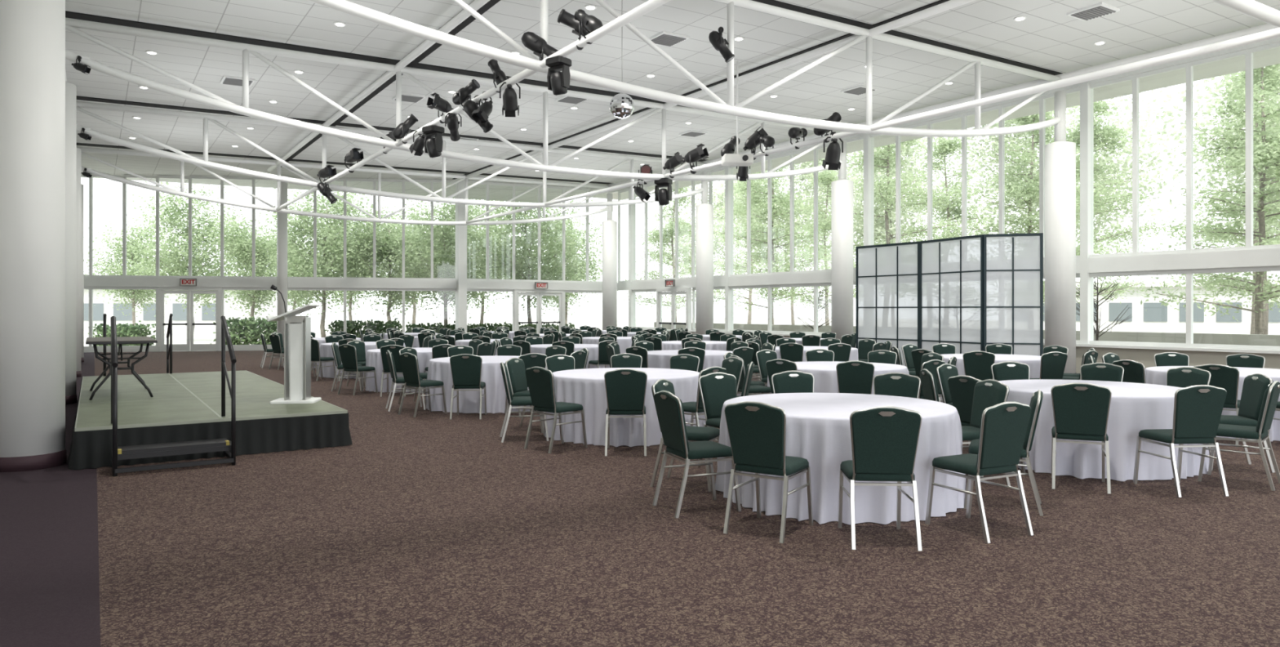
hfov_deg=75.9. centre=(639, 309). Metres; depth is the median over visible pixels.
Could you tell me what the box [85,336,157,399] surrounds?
folding table
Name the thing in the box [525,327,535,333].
banquet chair
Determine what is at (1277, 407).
banquet chair
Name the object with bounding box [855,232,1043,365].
folding screen
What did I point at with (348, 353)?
banquet chair
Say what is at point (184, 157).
roof truss
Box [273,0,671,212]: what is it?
pipe
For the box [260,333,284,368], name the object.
banquet chair
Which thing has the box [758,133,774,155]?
stage light
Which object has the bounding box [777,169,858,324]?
tree
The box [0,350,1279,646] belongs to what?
floor
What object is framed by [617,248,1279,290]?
beam
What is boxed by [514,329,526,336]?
banquet chair
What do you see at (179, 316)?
office building
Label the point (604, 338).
banquet chair
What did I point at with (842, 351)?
banquet chair
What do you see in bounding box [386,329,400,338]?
banquet chair
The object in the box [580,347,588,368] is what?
banquet chair
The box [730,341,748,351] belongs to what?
banquet chair
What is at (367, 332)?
banquet chair
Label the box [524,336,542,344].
banquet chair
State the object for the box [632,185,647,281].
window
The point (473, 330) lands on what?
banquet chair
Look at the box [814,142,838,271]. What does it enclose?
window
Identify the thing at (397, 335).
banquet chair
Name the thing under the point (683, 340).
banquet chair
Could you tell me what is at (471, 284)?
transom
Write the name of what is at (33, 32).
column
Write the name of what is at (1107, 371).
banquet chair
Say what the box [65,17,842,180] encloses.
roof truss
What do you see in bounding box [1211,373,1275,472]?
banquet chair
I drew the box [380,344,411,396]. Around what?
banquet chair
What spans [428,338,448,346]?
banquet chair
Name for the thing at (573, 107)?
recessed light
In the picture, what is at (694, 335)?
banquet chair
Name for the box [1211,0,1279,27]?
roof truss
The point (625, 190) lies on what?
window
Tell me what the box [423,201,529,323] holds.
tree
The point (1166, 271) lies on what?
window
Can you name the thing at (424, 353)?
round table
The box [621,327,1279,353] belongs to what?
window sill
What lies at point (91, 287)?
window
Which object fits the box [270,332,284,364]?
banquet chair
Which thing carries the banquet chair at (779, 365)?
on the floor
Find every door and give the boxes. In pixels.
[156,286,222,351]
[514,288,564,333]
[656,287,691,331]
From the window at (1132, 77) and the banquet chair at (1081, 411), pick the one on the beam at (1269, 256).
the window at (1132, 77)
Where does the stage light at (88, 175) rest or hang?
attached to the bracket
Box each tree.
[84,210,182,325]
[102,181,274,332]
[195,208,292,340]
[233,187,383,337]
[255,224,332,319]
[299,213,397,328]
[333,197,447,321]
[366,202,449,324]
[376,197,511,326]
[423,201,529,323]
[468,199,602,326]
[524,207,613,324]
[617,186,724,322]
[638,180,764,293]
[695,151,878,324]
[713,165,831,324]
[713,171,806,323]
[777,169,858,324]
[794,137,956,257]
[810,137,982,288]
[902,137,1017,242]
[915,89,1209,252]
[942,106,1154,313]
[1018,97,1184,304]
[1124,64,1279,334]
[1129,63,1279,334]
[1141,64,1279,333]
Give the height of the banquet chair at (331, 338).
0.932 m
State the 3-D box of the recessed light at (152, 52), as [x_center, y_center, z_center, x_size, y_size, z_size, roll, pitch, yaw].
[-9.523,-5.020,15.994,0.210,0.026,0.210,0,0,-34]
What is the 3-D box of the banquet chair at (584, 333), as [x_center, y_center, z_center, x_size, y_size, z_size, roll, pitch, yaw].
[-1.511,1.087,24.506,0.461,0.932,0.565,0,0,-34]
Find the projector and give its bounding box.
[721,61,753,166]
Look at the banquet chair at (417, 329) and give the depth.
29.21 m
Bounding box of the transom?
[466,280,602,290]
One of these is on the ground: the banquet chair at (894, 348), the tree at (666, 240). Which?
the tree at (666, 240)
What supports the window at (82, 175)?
on the beam at (88, 281)
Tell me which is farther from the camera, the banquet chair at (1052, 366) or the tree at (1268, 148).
the tree at (1268, 148)
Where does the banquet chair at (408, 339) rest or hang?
on the floor
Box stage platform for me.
[66,369,352,469]
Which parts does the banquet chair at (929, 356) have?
backrest, backrest frame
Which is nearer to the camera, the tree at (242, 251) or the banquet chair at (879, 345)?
the banquet chair at (879, 345)
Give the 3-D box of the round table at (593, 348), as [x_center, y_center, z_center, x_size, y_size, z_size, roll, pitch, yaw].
[-1.610,1.167,18.175,1.901,0.766,1.921,0,0,38]
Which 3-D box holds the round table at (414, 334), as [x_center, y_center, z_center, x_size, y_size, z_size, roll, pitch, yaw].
[-7.801,1.167,27.677,1.925,0.766,1.938,0,0,-1]
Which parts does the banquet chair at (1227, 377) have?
handle, backrest, backrest frame, seat frame, seat, leg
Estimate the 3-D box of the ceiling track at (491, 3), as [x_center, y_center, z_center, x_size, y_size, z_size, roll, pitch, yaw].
[-2.911,-5.127,14.152,0.340,0.038,36.400,0,0,-34]
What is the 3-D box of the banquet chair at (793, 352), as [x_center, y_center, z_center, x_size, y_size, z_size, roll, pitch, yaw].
[2.972,1.087,15.872,0.461,0.932,0.565,0,0,20]
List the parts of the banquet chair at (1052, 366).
backrest frame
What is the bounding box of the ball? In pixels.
[609,92,634,119]
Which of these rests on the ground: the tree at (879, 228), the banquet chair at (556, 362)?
the tree at (879, 228)
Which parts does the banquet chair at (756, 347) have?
backrest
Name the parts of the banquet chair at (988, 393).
seat frame, seat, handle, backrest, backrest frame, leg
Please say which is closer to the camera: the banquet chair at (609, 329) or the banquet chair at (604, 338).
the banquet chair at (604, 338)
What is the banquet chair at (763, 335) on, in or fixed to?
on the floor
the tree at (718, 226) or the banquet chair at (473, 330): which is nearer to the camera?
the banquet chair at (473, 330)
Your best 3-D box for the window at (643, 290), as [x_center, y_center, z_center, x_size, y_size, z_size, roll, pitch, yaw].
[0.264,-0.030,34.557,0.100,1.680,2.167,0,0,-34]
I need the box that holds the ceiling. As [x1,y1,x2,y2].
[65,0,1279,202]
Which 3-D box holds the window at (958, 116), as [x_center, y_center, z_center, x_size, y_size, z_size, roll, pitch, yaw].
[8.376,-3.230,22.388,0.100,4.080,1.083,0,0,-34]
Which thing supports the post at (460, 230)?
on the floor
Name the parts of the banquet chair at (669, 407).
leg, handle, backrest frame, backrest, leg, seat frame, seat, leg, leg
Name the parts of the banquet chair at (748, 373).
backrest frame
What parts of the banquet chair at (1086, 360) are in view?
seat, backrest frame, backrest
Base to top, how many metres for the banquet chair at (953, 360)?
0.932 m
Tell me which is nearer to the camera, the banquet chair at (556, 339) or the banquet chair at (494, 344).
the banquet chair at (494, 344)
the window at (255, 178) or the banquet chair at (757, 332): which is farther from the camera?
the window at (255, 178)
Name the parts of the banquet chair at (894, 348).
backrest frame, backrest, seat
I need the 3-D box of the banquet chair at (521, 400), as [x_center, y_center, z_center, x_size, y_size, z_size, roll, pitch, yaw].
[-1.401,1.087,9.875,0.565,0.932,0.461,0,0,-12]
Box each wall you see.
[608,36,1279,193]
[653,321,1279,346]
[668,331,1279,373]
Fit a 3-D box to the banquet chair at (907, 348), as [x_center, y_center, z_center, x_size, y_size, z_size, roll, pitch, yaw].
[5.092,1.087,14.843,0.461,0.932,0.565,0,0,-37]
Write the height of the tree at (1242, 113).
10.886 m
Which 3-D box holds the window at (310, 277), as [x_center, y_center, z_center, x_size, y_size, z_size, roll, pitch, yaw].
[-13.219,-3.165,31.875,1.107,3.949,0.100,0,0,-14]
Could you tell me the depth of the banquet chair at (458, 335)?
23.15 m
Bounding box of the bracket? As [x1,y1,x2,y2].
[65,55,89,59]
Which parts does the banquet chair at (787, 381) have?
handle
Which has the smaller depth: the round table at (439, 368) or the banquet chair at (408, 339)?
the round table at (439, 368)
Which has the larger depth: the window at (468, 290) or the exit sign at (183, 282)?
the window at (468, 290)
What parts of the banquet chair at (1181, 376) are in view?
handle, backrest, backrest frame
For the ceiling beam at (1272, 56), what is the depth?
21.04 m
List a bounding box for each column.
[0,0,66,471]
[65,81,76,404]
[76,147,81,377]
[80,183,84,362]
[602,192,617,329]
[695,171,713,334]
[831,140,853,339]
[1044,90,1076,373]
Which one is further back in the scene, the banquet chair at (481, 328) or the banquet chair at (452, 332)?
the banquet chair at (481, 328)
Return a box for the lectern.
[266,284,321,404]
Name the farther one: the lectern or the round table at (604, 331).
the round table at (604, 331)
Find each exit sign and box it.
[179,278,196,285]
[534,281,547,288]
[665,279,675,286]
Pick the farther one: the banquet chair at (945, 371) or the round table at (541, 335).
the round table at (541, 335)
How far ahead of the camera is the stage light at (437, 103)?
14.44 m
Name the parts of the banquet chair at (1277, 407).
seat frame, seat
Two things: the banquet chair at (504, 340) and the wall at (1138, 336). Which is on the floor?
the banquet chair at (504, 340)
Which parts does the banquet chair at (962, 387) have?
handle, backrest, seat, backrest frame, leg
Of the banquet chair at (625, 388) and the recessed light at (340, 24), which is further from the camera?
the recessed light at (340, 24)
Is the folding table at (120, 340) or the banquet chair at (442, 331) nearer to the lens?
the folding table at (120, 340)
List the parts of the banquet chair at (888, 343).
backrest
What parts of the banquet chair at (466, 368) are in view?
leg, leg, backrest, backrest frame, seat frame, seat, leg, leg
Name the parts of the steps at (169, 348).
handrail, handrail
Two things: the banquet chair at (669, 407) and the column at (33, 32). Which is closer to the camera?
the banquet chair at (669, 407)
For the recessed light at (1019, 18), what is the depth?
14.91 m
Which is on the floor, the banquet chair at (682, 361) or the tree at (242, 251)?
the banquet chair at (682, 361)
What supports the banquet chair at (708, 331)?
on the floor
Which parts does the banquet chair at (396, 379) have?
leg, backrest frame, backrest, leg, seat frame, seat, leg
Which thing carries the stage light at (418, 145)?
attached to the pipe
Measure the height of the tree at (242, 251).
7.224 m
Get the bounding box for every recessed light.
[138,85,148,88]
[145,50,158,54]
[268,99,277,102]
[293,70,304,73]
[333,21,346,26]
[447,89,456,93]
[510,51,520,54]
[569,106,577,109]
[584,4,596,9]
[645,73,655,77]
[733,35,744,40]
[944,81,953,84]
[1013,15,1026,21]
[1093,40,1106,44]
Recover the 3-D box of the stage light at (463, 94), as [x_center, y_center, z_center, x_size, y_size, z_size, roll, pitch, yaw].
[-2.896,-3.563,13.633,0.520,0.502,0.282,0,0,26]
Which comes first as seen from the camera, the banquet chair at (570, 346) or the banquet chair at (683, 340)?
the banquet chair at (570, 346)
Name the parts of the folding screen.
screen panel, screen panel, screen panel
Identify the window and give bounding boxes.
[80,173,90,276]
[84,286,90,348]
[90,173,124,277]
[90,286,156,348]
[124,174,157,277]
[157,174,190,277]
[190,175,222,278]
[222,176,253,278]
[222,287,273,347]
[253,176,276,278]
[287,177,315,279]
[287,287,345,331]
[315,177,345,279]
[345,177,374,279]
[345,288,403,332]
[374,178,403,279]
[403,178,431,279]
[403,288,455,332]
[431,179,455,279]
[466,180,488,280]
[466,288,514,330]
[487,181,514,280]
[514,182,539,281]
[539,185,564,282]
[563,186,587,282]
[564,289,602,293]
[586,187,608,282]
[617,186,635,327]
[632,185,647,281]
[632,288,662,328]
[644,183,660,280]
[660,181,675,279]
[675,180,692,279]
[692,170,709,278]
[692,286,724,331]
[709,167,724,277]
[724,165,768,332]
[729,165,750,276]
[747,157,768,275]
[768,152,793,274]
[768,283,814,334]
[791,148,814,273]
[814,133,874,334]
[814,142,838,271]
[845,136,863,270]
[870,133,897,243]
[897,121,928,242]
[928,113,963,239]
[963,105,1000,235]
[1000,96,1040,233]
[1040,87,1079,260]
[1043,272,1079,343]
[1080,82,1188,346]
[1089,75,1134,257]
[1134,62,1188,255]
[1188,48,1248,253]
[1188,265,1279,350]
[1248,41,1279,249]
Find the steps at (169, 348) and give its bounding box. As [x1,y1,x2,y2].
[102,313,173,375]
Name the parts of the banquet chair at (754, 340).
backrest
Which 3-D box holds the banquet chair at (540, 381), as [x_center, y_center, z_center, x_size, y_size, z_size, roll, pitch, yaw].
[-0.945,1.087,9.209,0.461,0.932,0.565,0,0,44]
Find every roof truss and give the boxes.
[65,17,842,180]
[76,100,704,207]
[76,146,608,225]
[306,0,1061,137]
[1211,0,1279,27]
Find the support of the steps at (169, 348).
on the floor
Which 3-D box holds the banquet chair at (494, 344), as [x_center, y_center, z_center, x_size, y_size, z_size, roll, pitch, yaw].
[-3.214,1.087,16.723,0.565,0.932,0.461,0,0,-19]
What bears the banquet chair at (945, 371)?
on the floor
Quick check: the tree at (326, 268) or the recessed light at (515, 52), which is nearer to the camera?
the recessed light at (515, 52)
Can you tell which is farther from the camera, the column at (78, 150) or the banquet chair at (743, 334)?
the banquet chair at (743, 334)
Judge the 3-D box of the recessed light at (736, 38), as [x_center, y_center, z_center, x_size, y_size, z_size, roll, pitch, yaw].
[1.904,-5.227,15.800,0.210,0.026,0.210,0,0,-34]
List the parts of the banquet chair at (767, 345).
backrest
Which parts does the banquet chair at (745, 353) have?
backrest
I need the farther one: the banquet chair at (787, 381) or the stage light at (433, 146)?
the stage light at (433, 146)
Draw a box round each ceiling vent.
[220,75,255,87]
[392,92,426,102]
[460,137,479,140]
[555,95,588,103]
[648,31,689,46]
[678,129,707,137]
[840,84,878,94]
[1066,2,1119,21]
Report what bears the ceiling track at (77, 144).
attached to the ceiling
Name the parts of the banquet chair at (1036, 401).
leg, seat, seat frame, backrest, backrest frame, leg, leg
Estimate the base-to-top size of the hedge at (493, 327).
1.574 m
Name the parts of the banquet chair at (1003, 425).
leg, leg, seat, seat frame, leg, backrest frame, backrest, handle, leg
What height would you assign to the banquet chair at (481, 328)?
0.932 m
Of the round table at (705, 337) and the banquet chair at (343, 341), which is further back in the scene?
the round table at (705, 337)
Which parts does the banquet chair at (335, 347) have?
leg, backrest frame, backrest, leg, seat frame, seat, leg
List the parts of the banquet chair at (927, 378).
backrest, backrest frame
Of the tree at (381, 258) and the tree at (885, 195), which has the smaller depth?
the tree at (885, 195)
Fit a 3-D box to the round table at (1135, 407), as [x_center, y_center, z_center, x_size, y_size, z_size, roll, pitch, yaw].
[4.561,1.167,8.376,1.938,0.766,1.925,0,0,-14]
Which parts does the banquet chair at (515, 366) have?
backrest frame, backrest, seat, leg, leg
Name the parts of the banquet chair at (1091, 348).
seat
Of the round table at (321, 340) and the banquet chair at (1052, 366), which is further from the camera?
the round table at (321, 340)
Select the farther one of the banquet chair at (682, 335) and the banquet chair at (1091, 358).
the banquet chair at (682, 335)
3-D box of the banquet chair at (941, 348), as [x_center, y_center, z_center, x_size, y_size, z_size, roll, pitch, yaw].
[5.727,1.087,15.160,0.461,0.932,0.565,0,0,-5]
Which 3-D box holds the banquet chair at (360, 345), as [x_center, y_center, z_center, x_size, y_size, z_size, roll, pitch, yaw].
[-5.646,1.087,16.790,0.565,0.932,0.461,0,0,29]
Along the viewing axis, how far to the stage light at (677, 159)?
20.07 m
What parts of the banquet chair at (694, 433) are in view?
leg, backrest frame, backrest, leg, seat frame, seat, leg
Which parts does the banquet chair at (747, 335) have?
backrest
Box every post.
[276,175,287,346]
[455,179,466,332]
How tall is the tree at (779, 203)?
10.194 m
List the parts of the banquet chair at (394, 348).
leg, leg, backrest frame, backrest, seat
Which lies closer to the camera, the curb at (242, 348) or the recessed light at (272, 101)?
the recessed light at (272, 101)
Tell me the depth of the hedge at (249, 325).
38.62 m
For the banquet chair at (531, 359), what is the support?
on the floor
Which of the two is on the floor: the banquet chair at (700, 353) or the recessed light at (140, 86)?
the banquet chair at (700, 353)
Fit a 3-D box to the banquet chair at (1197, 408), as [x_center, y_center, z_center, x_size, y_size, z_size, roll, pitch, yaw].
[4.654,1.087,7.079,0.461,0.932,0.565,0,0,-5]
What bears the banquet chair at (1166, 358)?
on the floor
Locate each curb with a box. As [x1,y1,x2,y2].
[89,348,156,351]
[225,346,271,351]
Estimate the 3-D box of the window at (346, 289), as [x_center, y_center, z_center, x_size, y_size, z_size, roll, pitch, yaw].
[-10.529,0.280,32.524,2.214,2.300,0.100,0,0,-14]
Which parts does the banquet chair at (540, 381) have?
leg, backrest frame, backrest, leg, seat frame, seat, leg, leg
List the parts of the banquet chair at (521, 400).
leg, backrest frame, leg, backrest, seat, seat frame, leg, leg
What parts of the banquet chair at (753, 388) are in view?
backrest frame, backrest, seat frame, seat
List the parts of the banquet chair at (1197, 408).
leg, leg, seat, seat frame, leg, backrest frame, backrest, handle, leg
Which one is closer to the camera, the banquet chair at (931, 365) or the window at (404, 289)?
the banquet chair at (931, 365)
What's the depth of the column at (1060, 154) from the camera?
18.36 m
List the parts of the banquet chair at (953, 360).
backrest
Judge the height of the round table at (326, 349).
0.766 m
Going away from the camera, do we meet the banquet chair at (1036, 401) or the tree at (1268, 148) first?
the banquet chair at (1036, 401)
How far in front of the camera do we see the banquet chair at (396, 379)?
12.64 m
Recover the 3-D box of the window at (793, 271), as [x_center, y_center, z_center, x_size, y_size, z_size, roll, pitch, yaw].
[5.372,-3.230,26.895,0.100,4.080,1.083,0,0,-34]
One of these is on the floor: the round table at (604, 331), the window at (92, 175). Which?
the round table at (604, 331)
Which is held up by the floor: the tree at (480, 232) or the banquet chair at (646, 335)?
the banquet chair at (646, 335)
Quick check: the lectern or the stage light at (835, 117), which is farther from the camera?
the stage light at (835, 117)
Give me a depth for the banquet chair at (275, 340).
21.44 m
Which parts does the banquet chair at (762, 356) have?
seat, backrest frame, backrest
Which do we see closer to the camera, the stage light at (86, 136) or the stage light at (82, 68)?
the stage light at (82, 68)
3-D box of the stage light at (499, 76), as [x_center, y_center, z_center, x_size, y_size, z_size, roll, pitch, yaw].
[-2.161,-3.577,12.524,0.245,0.517,0.338,0,0,-41]
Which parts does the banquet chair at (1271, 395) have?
leg, leg, seat frame, seat, leg, backrest, backrest frame, leg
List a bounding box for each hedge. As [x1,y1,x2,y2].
[88,320,155,346]
[210,315,276,344]
[324,317,402,341]
[404,320,575,333]
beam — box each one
[84,276,456,288]
[266,0,489,171]
[450,0,975,182]
[466,27,1279,223]
[588,47,1279,199]
[590,23,1279,191]
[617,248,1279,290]
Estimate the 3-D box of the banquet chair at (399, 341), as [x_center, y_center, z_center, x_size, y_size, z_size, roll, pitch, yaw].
[-5.665,1.087,18.518,0.565,0.932,0.461,0,0,40]
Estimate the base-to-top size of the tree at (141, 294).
8.648 m
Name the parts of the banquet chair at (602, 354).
seat, seat frame, backrest frame, backrest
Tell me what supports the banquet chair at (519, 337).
on the floor
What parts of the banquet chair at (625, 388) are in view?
leg, leg, seat, handle, backrest frame, backrest, seat frame, leg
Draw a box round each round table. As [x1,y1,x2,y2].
[311,337,360,368]
[317,341,405,378]
[364,346,432,392]
[379,332,437,338]
[413,335,454,346]
[425,355,546,413]
[455,338,512,355]
[490,330,515,338]
[526,333,569,341]
[530,343,609,368]
[544,367,705,446]
[581,329,606,333]
[582,336,631,353]
[627,332,669,336]
[647,349,741,395]
[662,340,726,350]
[702,334,742,340]
[715,392,966,524]
[764,346,858,385]
[766,337,824,346]
[767,360,909,394]
[939,353,1040,402]
[999,378,1209,480]
[1145,365,1279,440]
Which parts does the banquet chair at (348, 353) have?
leg, backrest, backrest frame, leg, seat frame, seat, leg, leg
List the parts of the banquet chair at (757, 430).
leg, handle, backrest, backrest frame, leg, seat frame, seat, leg, leg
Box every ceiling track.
[65,10,690,107]
[76,95,706,161]
[76,142,612,184]
[276,0,500,167]
[453,0,949,179]
[751,0,1062,75]
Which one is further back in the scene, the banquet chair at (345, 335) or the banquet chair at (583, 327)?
the banquet chair at (583, 327)
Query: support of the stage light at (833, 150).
attached to the ceiling beam at (1275, 33)
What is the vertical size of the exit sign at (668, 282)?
0.280 m
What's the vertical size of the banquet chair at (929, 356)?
0.932 m
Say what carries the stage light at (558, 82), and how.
hanging from the pipe
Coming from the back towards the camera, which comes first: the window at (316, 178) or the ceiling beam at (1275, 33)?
the window at (316, 178)
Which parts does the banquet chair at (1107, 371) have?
handle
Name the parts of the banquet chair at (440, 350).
backrest frame, backrest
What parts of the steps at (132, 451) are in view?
handrail, step frame, handrail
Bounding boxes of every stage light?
[71,55,91,74]
[77,127,91,141]
[80,168,92,177]
[316,164,336,182]
[316,178,337,204]
[343,147,364,173]
[380,130,395,153]
[392,113,418,143]
[408,127,426,155]
[422,120,444,157]
[426,92,453,123]
[444,109,462,141]
[452,79,479,110]
[462,94,493,133]
[471,90,493,124]
[487,58,507,93]
[499,76,520,116]
[520,31,558,60]
[545,51,571,95]
[557,8,591,50]
[573,8,603,44]
[632,178,650,202]
[638,164,652,184]
[653,177,672,205]
[662,151,684,177]
[682,143,708,173]
[708,26,734,62]
[720,136,740,156]
[736,165,750,181]
[742,126,768,159]
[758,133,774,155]
[787,127,807,149]
[813,111,841,142]
[822,131,843,169]
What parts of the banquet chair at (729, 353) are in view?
backrest, seat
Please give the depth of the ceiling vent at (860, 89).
19.79 m
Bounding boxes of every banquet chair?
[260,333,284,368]
[268,333,284,369]
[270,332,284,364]
[311,331,315,337]
[311,337,336,380]
[311,360,317,376]
[324,334,343,342]
[331,330,347,335]
[331,342,364,391]
[337,337,363,381]
[337,343,377,395]
[339,333,355,338]
[346,340,366,386]
[359,328,363,341]
[362,333,381,341]
[364,331,375,335]
[375,338,395,348]
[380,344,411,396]
[385,350,425,411]
[386,327,398,332]
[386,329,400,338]
[388,337,404,346]
[394,331,416,347]
[398,346,427,404]
[398,352,447,417]
[399,333,414,347]
[412,327,425,332]
[417,332,434,346]
[421,329,435,335]
[422,336,430,346]
[423,343,453,391]
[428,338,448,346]
[435,333,444,338]
[439,327,448,335]
[440,335,455,345]
[445,328,452,335]
[447,345,473,356]
[449,329,463,335]
[449,353,486,418]
[454,332,466,340]
[462,332,478,339]
[468,338,483,355]
[469,328,479,335]
[471,335,490,342]
[475,326,485,331]
[475,342,491,355]
[480,329,489,335]
[482,331,492,338]
[489,340,497,355]
[491,332,507,338]
[494,338,500,349]
[495,328,509,335]
[497,326,509,328]
[497,344,521,355]
[499,337,512,345]
[499,361,548,442]
[503,357,542,432]
[504,352,546,417]
[512,335,529,342]
[512,340,530,355]
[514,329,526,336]
[517,328,529,333]
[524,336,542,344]
[524,366,587,453]
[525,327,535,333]
[526,332,539,337]
[539,326,546,333]
[542,334,551,343]
[543,328,556,333]
[543,330,559,342]
[545,345,566,356]
[545,354,574,372]
[550,333,555,343]
[551,340,574,355]
[558,331,566,337]
[558,332,562,340]
[561,326,571,333]
[561,335,580,343]
[568,328,581,333]
[569,333,582,343]
[569,350,586,368]
[572,329,582,333]
[578,330,591,337]
[579,325,591,329]
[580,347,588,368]
[586,327,598,332]
[587,339,617,368]
[591,328,596,336]
[595,329,599,336]
[596,328,602,336]
[599,336,614,342]
[600,333,617,341]
[604,368,647,455]
[605,344,616,367]
[606,327,616,333]
[608,330,622,336]
[608,342,620,354]
[610,352,642,367]
[615,328,627,336]
[626,346,648,367]
[630,326,642,332]
[632,338,638,346]
[634,334,644,341]
[634,340,653,351]
[635,330,648,334]
[641,333,654,340]
[643,328,657,333]
[644,337,662,350]
[650,378,719,491]
[651,333,666,341]
[652,390,741,517]
[654,327,666,332]
[665,366,726,445]
[669,328,677,340]
[669,353,699,371]
[675,328,685,340]
[677,346,705,372]
[678,331,691,340]
[681,337,702,348]
[684,340,706,350]
[685,333,702,340]
[697,372,737,466]
[705,328,719,334]
[709,331,725,341]
[720,333,736,341]
[721,356,743,392]
[723,351,765,395]
[723,400,813,542]
[725,337,741,351]
[728,355,771,395]
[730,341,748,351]
[732,328,744,335]
[732,346,753,393]
[737,361,754,396]
[741,331,752,342]
[744,333,761,350]
[745,337,760,379]
[746,341,759,381]
[751,342,773,377]
[751,344,775,380]
[754,329,762,336]
[755,349,777,393]
[759,331,772,346]
[765,358,796,393]
[767,333,783,346]
[771,370,813,393]
[775,337,795,346]
[779,342,803,361]
[789,331,805,337]
[801,334,820,346]
[804,348,834,361]
[819,337,840,346]
[821,331,835,337]
[827,342,851,361]
[835,360,874,394]
[837,405,921,550]
[840,334,852,344]
[850,332,855,347]
[857,338,875,360]
[863,340,892,362]
[867,349,897,364]
[871,342,886,351]
[873,372,920,398]
[890,346,915,375]
[902,343,918,370]
[911,348,933,377]
[918,359,945,401]
[919,351,943,401]
[919,368,969,444]
[924,401,1033,542]
[932,342,955,354]
[936,363,958,405]
[938,355,956,400]
[947,374,1025,476]
[961,378,1010,485]
[962,351,995,380]
[964,389,1043,515]
[985,342,1012,354]
[991,360,1029,380]
[1029,351,1067,379]
[1043,345,1068,354]
[1050,382,1111,493]
[1062,347,1096,376]
[1062,350,1097,379]
[1080,362,1124,382]
[1088,355,1096,363]
[1102,352,1119,364]
[1112,359,1146,383]
[1133,384,1228,497]
[1154,351,1189,366]
[1166,366,1210,453]
[1193,364,1247,444]
[1197,380,1279,490]
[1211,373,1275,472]
[1226,353,1265,368]
[1266,400,1279,442]
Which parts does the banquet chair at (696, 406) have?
leg, seat, seat frame, leg, backrest frame, backrest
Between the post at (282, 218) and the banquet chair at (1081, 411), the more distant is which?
the post at (282, 218)
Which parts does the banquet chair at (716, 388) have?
seat, backrest frame, backrest, handle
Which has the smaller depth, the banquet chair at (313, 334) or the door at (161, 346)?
the banquet chair at (313, 334)
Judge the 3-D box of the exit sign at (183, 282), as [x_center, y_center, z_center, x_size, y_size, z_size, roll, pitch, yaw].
[-16.933,-1.050,30.752,0.560,0.280,0.110,0,0,-14]
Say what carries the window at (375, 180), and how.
on the beam at (88, 281)
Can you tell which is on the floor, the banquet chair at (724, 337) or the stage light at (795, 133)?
the banquet chair at (724, 337)
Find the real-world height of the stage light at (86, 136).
0.299 m
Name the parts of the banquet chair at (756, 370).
seat frame, seat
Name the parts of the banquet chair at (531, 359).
leg, backrest frame, backrest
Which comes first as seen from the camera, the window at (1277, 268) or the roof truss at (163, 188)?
the window at (1277, 268)
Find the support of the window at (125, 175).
on the beam at (88, 281)
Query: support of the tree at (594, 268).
on the ground
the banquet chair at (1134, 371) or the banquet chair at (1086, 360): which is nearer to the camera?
the banquet chair at (1134, 371)
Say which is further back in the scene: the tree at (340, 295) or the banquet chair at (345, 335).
the tree at (340, 295)
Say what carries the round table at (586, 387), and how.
on the floor
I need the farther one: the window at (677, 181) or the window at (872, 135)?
the window at (677, 181)
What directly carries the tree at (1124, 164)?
on the ground
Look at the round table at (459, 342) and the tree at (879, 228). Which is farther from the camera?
the tree at (879, 228)
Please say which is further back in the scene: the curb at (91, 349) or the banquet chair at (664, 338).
the curb at (91, 349)
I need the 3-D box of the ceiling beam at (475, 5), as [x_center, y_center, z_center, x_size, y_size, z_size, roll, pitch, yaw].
[-4.697,-4.925,16.326,0.140,0.136,30.000,0,0,-34]
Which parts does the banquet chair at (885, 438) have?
leg, leg, seat, seat frame, backrest frame, backrest, handle, leg, leg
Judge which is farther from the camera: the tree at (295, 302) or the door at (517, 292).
the tree at (295, 302)
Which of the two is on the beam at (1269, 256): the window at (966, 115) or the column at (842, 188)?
the window at (966, 115)
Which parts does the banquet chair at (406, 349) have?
leg, backrest, leg, seat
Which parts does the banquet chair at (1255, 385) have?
seat frame, seat, leg, backrest, backrest frame, leg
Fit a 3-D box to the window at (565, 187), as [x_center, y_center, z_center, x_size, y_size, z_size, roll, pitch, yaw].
[-2.827,-3.285,36.043,1.166,4.190,0.100,0,0,-31]
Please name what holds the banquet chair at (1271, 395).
on the floor
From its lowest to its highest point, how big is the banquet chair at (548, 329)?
0.932 m
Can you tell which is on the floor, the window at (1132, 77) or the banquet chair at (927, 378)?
the banquet chair at (927, 378)
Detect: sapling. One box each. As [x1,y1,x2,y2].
[791,286,831,328]
[1075,276,1133,340]
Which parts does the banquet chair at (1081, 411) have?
leg, leg, seat, seat frame, handle, backrest frame, backrest, leg, leg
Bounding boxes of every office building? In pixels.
[84,288,275,329]
[1043,280,1279,333]
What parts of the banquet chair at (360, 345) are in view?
leg, backrest, seat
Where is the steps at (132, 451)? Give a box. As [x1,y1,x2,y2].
[110,315,236,476]
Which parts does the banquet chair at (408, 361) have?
leg, backrest, backrest frame, leg, seat frame, seat, leg, leg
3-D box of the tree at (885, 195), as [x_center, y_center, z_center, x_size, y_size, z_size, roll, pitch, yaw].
[10.789,-3.821,33.172,6.897,11.161,6.773,0,0,-40]
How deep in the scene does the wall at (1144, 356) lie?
17.91 m
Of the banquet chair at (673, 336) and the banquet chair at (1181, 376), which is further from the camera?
the banquet chair at (673, 336)
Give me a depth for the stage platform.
9.16 m
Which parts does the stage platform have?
deck panel, deck panel, deck panel, deck panel, deck panel, deck panel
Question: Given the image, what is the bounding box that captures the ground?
[84,317,1279,351]
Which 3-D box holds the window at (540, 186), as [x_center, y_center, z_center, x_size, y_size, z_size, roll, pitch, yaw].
[-3.821,-3.272,35.434,1.166,4.165,0.100,0,0,-31]

